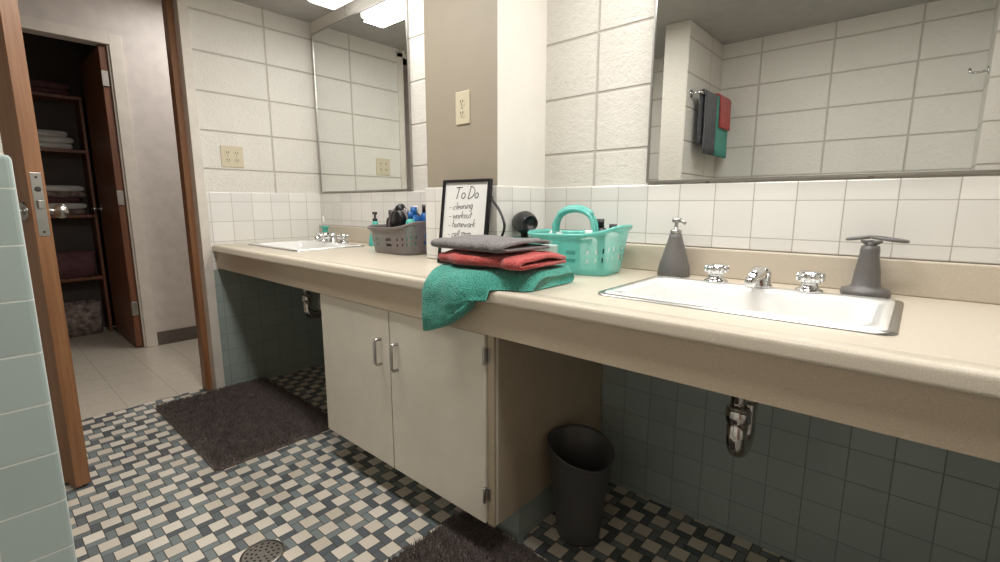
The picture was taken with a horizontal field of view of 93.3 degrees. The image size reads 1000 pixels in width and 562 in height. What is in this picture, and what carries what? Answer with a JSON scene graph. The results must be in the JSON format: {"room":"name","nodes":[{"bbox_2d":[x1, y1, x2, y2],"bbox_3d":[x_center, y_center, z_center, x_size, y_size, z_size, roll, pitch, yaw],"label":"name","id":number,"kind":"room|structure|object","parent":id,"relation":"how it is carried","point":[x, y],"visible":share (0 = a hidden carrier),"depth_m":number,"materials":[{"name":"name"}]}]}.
{"room":"bathroom","nodes":[
{"label":"bathroom","id":0,"kind":"room"},
{"bbox_2d":[0,136,76,561],"bbox_3d":[-1.084,-0.109,0.614,0.170,2.140,0.637,8,12,41],"label":"wall partition","id":1,"kind":"structure","parent":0,"point":[35,523],"depth_m":0.83,"materials":[{"name":"green tile"}]},
{"bbox_2d":[22,32,115,327],"bbox_3d":[-3.345,-0.752,3.417,0.960,2.500,1.400,8,12,41],"label":"wall","id":2,"kind":"structure","parent":0,"point":[47,58],"depth_m":3.79,"materials":[{"name":"paint"}]},
{"bbox_2d":[17,0,195,345],"bbox_3d":[-2.683,-0.744,3.366,0.100,2.500,3.600,8,12,41],"label":"wall","id":3,"kind":"structure","parent":0,"point":[139,24],"depth_m":3.42,"materials":[{"name":"beige paint"}]},
{"bbox_2d":[20,15,157,346],"bbox_3d":[-2.949,-0.540,3.083,0.115,2.190,0.960,8,12,41],"label":"trim","id":4,"kind":"structure","parent":3,"relation":"attached to","point":[114,44],"depth_m":3.32,"materials":[{"name":"beige paint"}]},
{"bbox_2d":[80,45,142,346],"bbox_3d":[-2.962,-0.582,3.552,0.712,2.100,0.104,8,12,41],"label":"door","id":5,"kind":"structure","parent":3,"relation":"in","point":[94,69],"depth_m":3.47,"materials":[{"name":"brown wood"}]},
{"bbox_2d":[157,326,196,344],"bbox_3d":[-2.021,0.333,4.215,0.012,0.100,1.730,8,12,41],"label":"baseboard","id":6,"kind":"structure","parent":3,"relation":"attached to","point":[187,333],"depth_m":3.66,"materials":[{"name":"rubber"}]},
{"bbox_2d":[187,0,319,193],"bbox_3d":[-1.895,-0.385,2.292,0.120,2.140,2.110,8,12,41],"label":"wall","id":7,"kind":"structure","parent":0,"point":[253,69],"depth_m":2.68,"materials":[{"name":"white tile"}]},
{"bbox_2d":[0,0,90,487],"bbox_3d":[-1.875,-0.254,1.739,0.672,2.038,0.188,3,10,20],"label":"door","id":8,"kind":"structure","parent":7,"relation":"in","point":[18,128],"depth_m":1.64,"materials":[{"name":"brown wood"}]},
{"bbox_2d":[161,0,224,390],"bbox_3d":[-1.943,-0.368,2.240,0.142,2.125,0.945,8,12,41],"label":"trim","id":9,"kind":"structure","parent":7,"relation":"attached to","point":[175,12],"depth_m":2.52,"materials":[{"name":"beige paint"}]},
{"bbox_2d":[220,145,243,167],"bbox_3d":[-1.484,-0.689,2.617,0.007,0.116,0.116,8,12,41],"label":"wall outlet","id":10,"kind":"object","parent":7,"relation":"attached to","point":[231,156],"visible":1,"depth_m":2.61,"materials":[{"name":"beige plastic"}]},
{"bbox_2d":[206,192,321,269],"bbox_3d":[-1.365,-0.309,2.814,0.008,0.426,0.655,8,12,41],"label":"wainscot tile","id":11,"kind":"structure","parent":7,"relation":"attached to","point":[234,217],"depth_m":2.76,"materials":[{"name":"white tile"}]},
{"bbox_2d":[214,269,324,386],"bbox_3d":[-1.368,0.245,2.904,0.006,0.698,0.649,8,12,41],"label":"tile","id":12,"kind":"structure","parent":7,"relation":"attached to","point":[266,331],"depth_m":2.84,"materials":[{"name":"teal tile"}]},
{"bbox_2d":[233,0,353,22],"bbox_3d":[-0.454,-1.283,0.852,3.970,0.100,2.310,8,12,41],"label":"ceiling","id":13,"kind":"structure","parent":0,"point":[303,10],"depth_m":2.65,"materials":[{"name":"paint"}]},
{"bbox_2d":[308,0,352,9],"bbox_3d":[-0.687,-1.425,2.236,0.700,0.068,0.200,8,12,41],"label":"ceiling light fixture","id":14,"kind":"object","parent":13,"relation":"attached to","point":[331,4],"depth_m":2.42,"materials":[{"name":"white plastic"}]},
{"bbox_2d":[64,326,794,561],"bbox_3d":[-1.061,0.772,2.161,6.150,0.100,3.600,8,12,41],"label":"floor","id":15,"kind":"structure","parent":0,"point":[150,496],"depth_m":1.71,"materials":[{"name":"tile"}]},
{"bbox_2d":[31,91,112,331],"bbox_3d":[-3.630,-0.456,3.545,0.210,1.875,0.920,8,12,41],"label":"shelf","id":16,"kind":"object","parent":15,"relation":"on","point":[77,101],"visible":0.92,"depth_m":3.78,"materials":[{"name":"brown wood"}]},
{"bbox_2d":[29,79,69,95],"bbox_3d":[-3.466,-1.455,3.568,0.170,0.088,0.326,8,12,41],"label":"folded linens","id":17,"kind":"object","parent":16,"relation":"on","point":[36,85],"visible":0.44,"depth_m":3.54,"materials":[{"name":"fabric"}]},
{"bbox_2d":[37,129,73,148],"bbox_3d":[-3.466,-1.083,3.630,0.170,0.133,0.286,8,12,41],"label":"folded linens","id":18,"kind":"object","parent":16,"relation":"in","point":[47,138],"visible":0.52,"depth_m":3.59,"materials":[{"name":"white fabric"}]},
{"bbox_2d":[46,185,86,214],"bbox_3d":[-3.452,-0.636,3.718,0.170,0.223,0.286,8,12,41],"label":"folded linens","id":19,"kind":"object","parent":16,"relation":"in","point":[56,194],"visible":0.6,"depth_m":3.68,"materials":[{"name":"fabric"}]},
{"bbox_2d":[56,250,94,278],"bbox_3d":[-3.490,-0.127,3.758,0.180,0.204,0.420,8,12,41],"label":"storage bin","id":20,"kind":"object","parent":16,"relation":"in","point":[78,263],"visible":0.52,"depth_m":3.76,"materials":[{"name":"fabric"}]},
{"bbox_2d":[64,299,102,337],"bbox_3d":[-3.523,0.321,3.794,0.180,0.260,0.500,8,12,41],"label":"storage bin","id":21,"kind":"object","parent":15,"relation":"on","point":[83,318],"visible":0.52,"depth_m":3.84,"materials":[{"name":"fabric"}]},
{"bbox_2d":[155,377,328,470],"bbox_3d":[-1.284,0.666,2.377,0.913,0.037,0.564,8,12,41],"label":"bath rug","id":22,"kind":"object","parent":15,"relation":"on","point":[229,426],"visible":0.99,"depth_m":2.29,"materials":[{"name":"brown fabric"}]},
{"bbox_2d":[239,540,284,561],"bbox_3d":[-0.727,0.836,1.446,0.124,0.005,0.124,8,12,41],"label":"floor drain","id":23,"kind":"object","parent":15,"relation":"on","point":[266,550],"visible":1,"depth_m":1.45,"materials":[{"name":"metal"}]},
{"bbox_2d":[320,294,602,540],"bbox_3d":[-0.179,0.411,1.861,0.937,0.709,0.650,8,12,41],"label":"vanity cabinet","id":24,"kind":"object","parent":15,"relation":"on","point":[468,416],"visible":0.79,"depth_m":1.52,"materials":[{"name":"paint"}]},
{"bbox_2d":[212,239,999,462],"bbox_3d":[0.074,0.033,1.576,3.839,0.128,0.643,8,12,41],"label":"countertop","id":25,"kind":"structure","parent":24,"relation":"on","point":[935,382],"depth_m":0.89,"materials":[{"name":"laminate"}]},
{"bbox_2d":[248,232,364,318],"bbox_3d":[-1.008,-0.031,2.625,0.584,0.474,0.512,8,12,41],"label":"drop-in sink","id":26,"kind":"object","parent":25,"relation":"in","point":[320,242],"visible":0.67,"depth_m":2.60,"materials":[{"name":"ceramic"}]},
{"bbox_2d":[320,216,329,239],"bbox_3d":[-1.068,-0.323,2.883,0.068,0.151,0.068,8,12,41],"label":"toothbrush cup","id":27,"kind":"object","parent":25,"relation":"on","point":[324,228],"visible":0.57,"depth_m":2.87,"materials":[{"name":"teal plastic"}]},
{"bbox_2d":[314,232,348,243],"bbox_3d":[-0.971,-0.243,2.633,0.280,0.058,0.141,8,12,41],"label":"bathroom faucet","id":28,"kind":"object","parent":25,"relation":"on","point":[321,238],"depth_m":2.62,"materials":[{"name":"silver metal"}]},
{"bbox_2d":[369,212,377,245],"bbox_3d":[-0.668,-0.281,2.531,0.078,0.180,0.078,8,12,41],"label":"soap dispenser","id":29,"kind":"object","parent":25,"relation":"on","point":[375,220],"visible":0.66,"depth_m":2.51,"materials":[{"name":"teal plastic"}]},
{"bbox_2d":[367,204,426,254],"bbox_3d":[-0.445,-0.242,2.165,0.346,0.222,0.226,8,12,41],"label":"shower caddy","id":30,"kind":"object","parent":25,"relation":"on","point":[404,230],"visible":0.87,"depth_m":2.08,"materials":[{"name":"grey plastic"}]},
{"bbox_2d":[386,210,394,226],"bbox_3d":[-0.513,-0.242,2.233,0.048,0.186,0.048,8,12,41],"label":"lotion bottle","id":31,"kind":"object","parent":30,"relation":"on","point":[388,222],"depth_m":2.21,"materials":[{"name":"black plastic"}]},
{"bbox_2d":[406,212,415,245],"bbox_3d":[-0.389,-0.211,2.059,0.044,0.181,0.044,8,12,41],"label":"shampoo bottle","id":32,"kind":"object","parent":30,"relation":"on","point":[410,232],"depth_m":2.03,"materials":[{"name":"teal plastic"}]},
{"bbox_2d":[410,207,420,238],"bbox_3d":[-0.385,-0.231,2.121,0.060,0.201,0.060,8,12,41],"label":"shampoo bottle","id":33,"kind":"object","parent":30,"relation":"on","point":[412,209],"depth_m":2.09,"materials":[{"name":"blue plastic"}]},
{"bbox_2d":[420,205,426,244],"bbox_3d":[-0.341,-0.241,2.147,0.044,0.211,0.044,8,12,41],"label":"shampoo bottle","id":34,"kind":"object","parent":30,"relation":"on","point":[423,215],"depth_m":2.12,"materials":[{"name":"blue plastic"}]},
{"bbox_2d":[437,178,492,263],"bbox_3d":[-0.131,-0.213,1.719,0.220,0.309,0.059,7,11,35],"label":"sign","id":35,"kind":"object","parent":25,"relation":"on","point":[466,203],"visible":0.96,"depth_m":1.72,"materials":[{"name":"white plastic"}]},
{"bbox_2d":[422,263,573,330],"bbox_3d":[-0.012,0.049,1.352,0.325,0.190,0.310,8,12,41],"label":"towel","id":36,"kind":"object","parent":25,"relation":"on","point":[451,291],"visible":0.84,"depth_m":1.26,"materials":[{"name":"teal fabric"}]},
{"bbox_2d":[438,249,565,270],"bbox_3d":[-0.003,-0.071,1.350,0.322,0.040,0.237,8,12,41],"label":"towel","id":37,"kind":"object","parent":36,"relation":"on","point":[521,260],"visible":0.9,"depth_m":1.27,"materials":[{"name":"red fabric"}]},
{"bbox_2d":[431,235,549,252],"bbox_3d":[-0.032,-0.113,1.368,0.300,0.037,0.213,8,12,41],"label":"towel","id":38,"kind":"object","parent":37,"relation":"on","point":[480,243],"visible":1,"depth_m":1.29,"materials":[{"name":"grey fabric"}]},
{"bbox_2d":[490,196,505,235],"bbox_3d":[0.003,-0.161,1.593,0.157,0.250,0.080,8,12,41],"label":"power cord","id":39,"kind":"object","parent":25,"relation":"on","point":[491,197],"visible":0.46,"depth_m":1.56,"materials":[{"name":"black plastic"}]},
{"bbox_2d":[512,211,537,243],"bbox_3d":[0.091,-0.154,1.706,0.084,0.197,0.108,-3,10,-17],"label":"hair dryer","id":40,"kind":"object","parent":25,"relation":"on","point":[524,221],"visible":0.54,"depth_m":1.66,"materials":[{"name":"plastic"}]},
{"bbox_2d":[539,244,557,252],"bbox_3d":[0.148,-0.064,1.467,0.064,0.096,0.064,8,12,41],"label":"clear tumbler","id":41,"kind":"object","parent":25,"relation":"on","point":[553,248],"visible":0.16,"depth_m":1.44,"materials":[{"name":"plastic"}]},
{"bbox_2d":[527,205,632,275],"bbox_3d":[0.262,-0.143,1.569,0.326,0.219,0.226,7,12,36],"label":"shower caddy","id":42,"kind":"object","parent":25,"relation":"on","point":[596,251],"visible":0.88,"depth_m":1.48,"materials":[{"name":"teal plastic"}]},
{"bbox_2d":[585,230,596,262],"bbox_3d":[0.289,-0.100,1.538,0.056,0.131,0.056,8,12,41],"label":"lotion bottle","id":43,"kind":"object","parent":42,"relation":"on","point":[586,231],"depth_m":1.52,"materials":[{"name":"white plastic"}]},
{"bbox_2d":[597,219,605,262],"bbox_3d":[0.335,-0.126,1.587,0.052,0.166,0.052,8,12,41],"label":"shampoo bottle","id":44,"kind":"object","parent":42,"relation":"on","point":[600,222],"depth_m":1.56,"materials":[{"name":"black plastic"}]},
{"bbox_2d":[607,224,618,261],"bbox_3d":[0.363,-0.109,1.530,0.048,0.151,0.048,8,12,41],"label":"lotion bottle","id":45,"kind":"object","parent":42,"relation":"on","point":[610,225],"depth_m":1.51,"materials":[{"name":"white plastic"}]},
{"bbox_2d":[657,218,689,277],"bbox_3d":[0.546,-0.106,1.472,0.098,0.180,0.098,8,12,41],"label":"soap dispenser","id":46,"kind":"object","parent":25,"relation":"on","point":[674,260],"visible":0.98,"depth_m":1.45,"materials":[{"name":"grey plastic"}]},
{"bbox_2d":[598,263,903,457],"bbox_3d":[0.621,0.203,1.203,0.584,0.474,0.512,8,12,41],"label":"drop-in sink","id":47,"kind":"object","parent":25,"relation":"in","point":[806,304],"visible":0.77,"depth_m":1.15,"materials":[{"name":"ceramic"}]},
{"bbox_2d":[704,263,825,293],"bbox_3d":[0.658,-0.009,1.210,0.280,0.058,0.141,8,12,41],"label":"bathroom faucet","id":48,"kind":"object","parent":25,"relation":"on","point":[758,280],"depth_m":1.21,"materials":[{"name":"silver metal"}]},
{"bbox_2d":[840,235,909,298],"bbox_3d":[0.910,-0.037,1.151,0.123,0.148,0.102,8,12,41],"label":"stand","id":49,"kind":"object","parent":25,"relation":"on","point":[866,280],"visible":0.99,"depth_m":1.14,"materials":[{"name":"grey plastic"}]},
{"bbox_2d":[385,510,554,561],"bbox_3d":[0.002,0.870,1.135,0.873,0.037,0.606,8,12,41],"label":"bath rug","id":50,"kind":"object","parent":15,"relation":"on","point":[464,538],"visible":1,"depth_m":1.46,"materials":[{"name":"brown fabric"}]},
{"bbox_2d":[547,424,613,546],"bbox_3d":[0.253,0.659,1.512,0.212,0.331,0.204,8,12,41],"label":"waste bin","id":51,"kind":"object","parent":15,"relation":"on","point":[581,456],"visible":1,"depth_m":1.47,"materials":[{"name":"grey plastic"}]},
{"bbox_2d":[310,0,999,431],"bbox_3d":[0.278,-0.312,1.851,3.970,2.140,0.100,8,12,41],"label":"wall","id":52,"kind":"structure","parent":0,"point":[599,58],"depth_m":1.68,"materials":[{"name":"white tile"}]},
{"bbox_2d":[319,225,369,242],"bbox_3d":[-0.641,-0.243,2.594,1.377,0.087,0.020,8,12,41],"label":"backsplash","id":53,"kind":"structure","parent":52,"relation":"attached to","point":[356,234],"depth_m":2.78,"materials":[{"name":"laminate"}]},
{"bbox_2d":[311,0,413,192],"bbox_3d":[-0.787,-0.974,2.620,0.917,0.936,0.014,8,12,41],"label":"wall mirror","id":54,"kind":"object","parent":52,"relation":"attached to","point":[361,60],"visible":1,"depth_m":2.56,"materials":[{"name":"clear glass"}]},
{"bbox_2d":[320,191,425,226],"bbox_3d":[-0.632,-0.387,2.581,1.379,0.198,0.008,8,12,41],"label":"wainscot tile","id":55,"kind":"structure","parent":52,"relation":"attached to","point":[337,209],"depth_m":2.71,"materials":[{"name":"white tile"}]},
{"bbox_2d":[423,0,546,258],"bbox_3d":[-0.061,-0.732,1.823,0.394,1.302,0.288,8,12,41],"label":"pilaster","id":56,"kind":"object","parent":52,"relation":"attached to","point":[495,50],"visible":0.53,"depth_m":1.72,"materials":[{"name":"white paint"}]},
{"bbox_2d":[455,90,469,125],"bbox_3d":[-0.137,-0.630,1.719,0.072,0.116,0.007,8,12,41],"label":"wall outlet","id":57,"kind":"object","parent":56,"relation":"attached to","point":[463,97],"visible":1,"depth_m":1.71,"materials":[{"name":"beige plastic"}]},
{"bbox_2d":[545,175,999,264],"bbox_3d":[0.955,-0.159,1.196,2.069,0.198,0.008,8,12,41],"label":"wainscot tile","id":58,"kind":"structure","parent":52,"relation":"attached to","point":[949,218],"depth_m":1.28,"materials":[{"name":"white tile"}]},
{"bbox_2d":[601,364,999,561],"bbox_3d":[1.062,0.513,1.212,1.785,0.718,0.006,8,12,41],"label":"tile","id":59,"kind":"structure","parent":52,"relation":"attached to","point":[807,488],"depth_m":1.38,"materials":[{"name":"teal tile"}]},
{"bbox_2d":[620,243,999,304],"bbox_3d":[0.945,-0.016,1.210,2.066,0.087,0.020,8,12,41],"label":"backsplash","id":60,"kind":"structure","parent":52,"relation":"attached to","point":[978,283],"depth_m":1.24,"materials":[{"name":"laminate"}]},
{"bbox_2d":[646,0,999,182],"bbox_3d":[0.961,-0.723,1.093,1.257,0.936,0.014,8,12,41],"label":"wall mirror","id":61,"kind":"object","parent":52,"relation":"attached to","point":[740,89],"visible":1,"depth_m":1.23,"materials":[{"name":"clear glass"}]}
]}

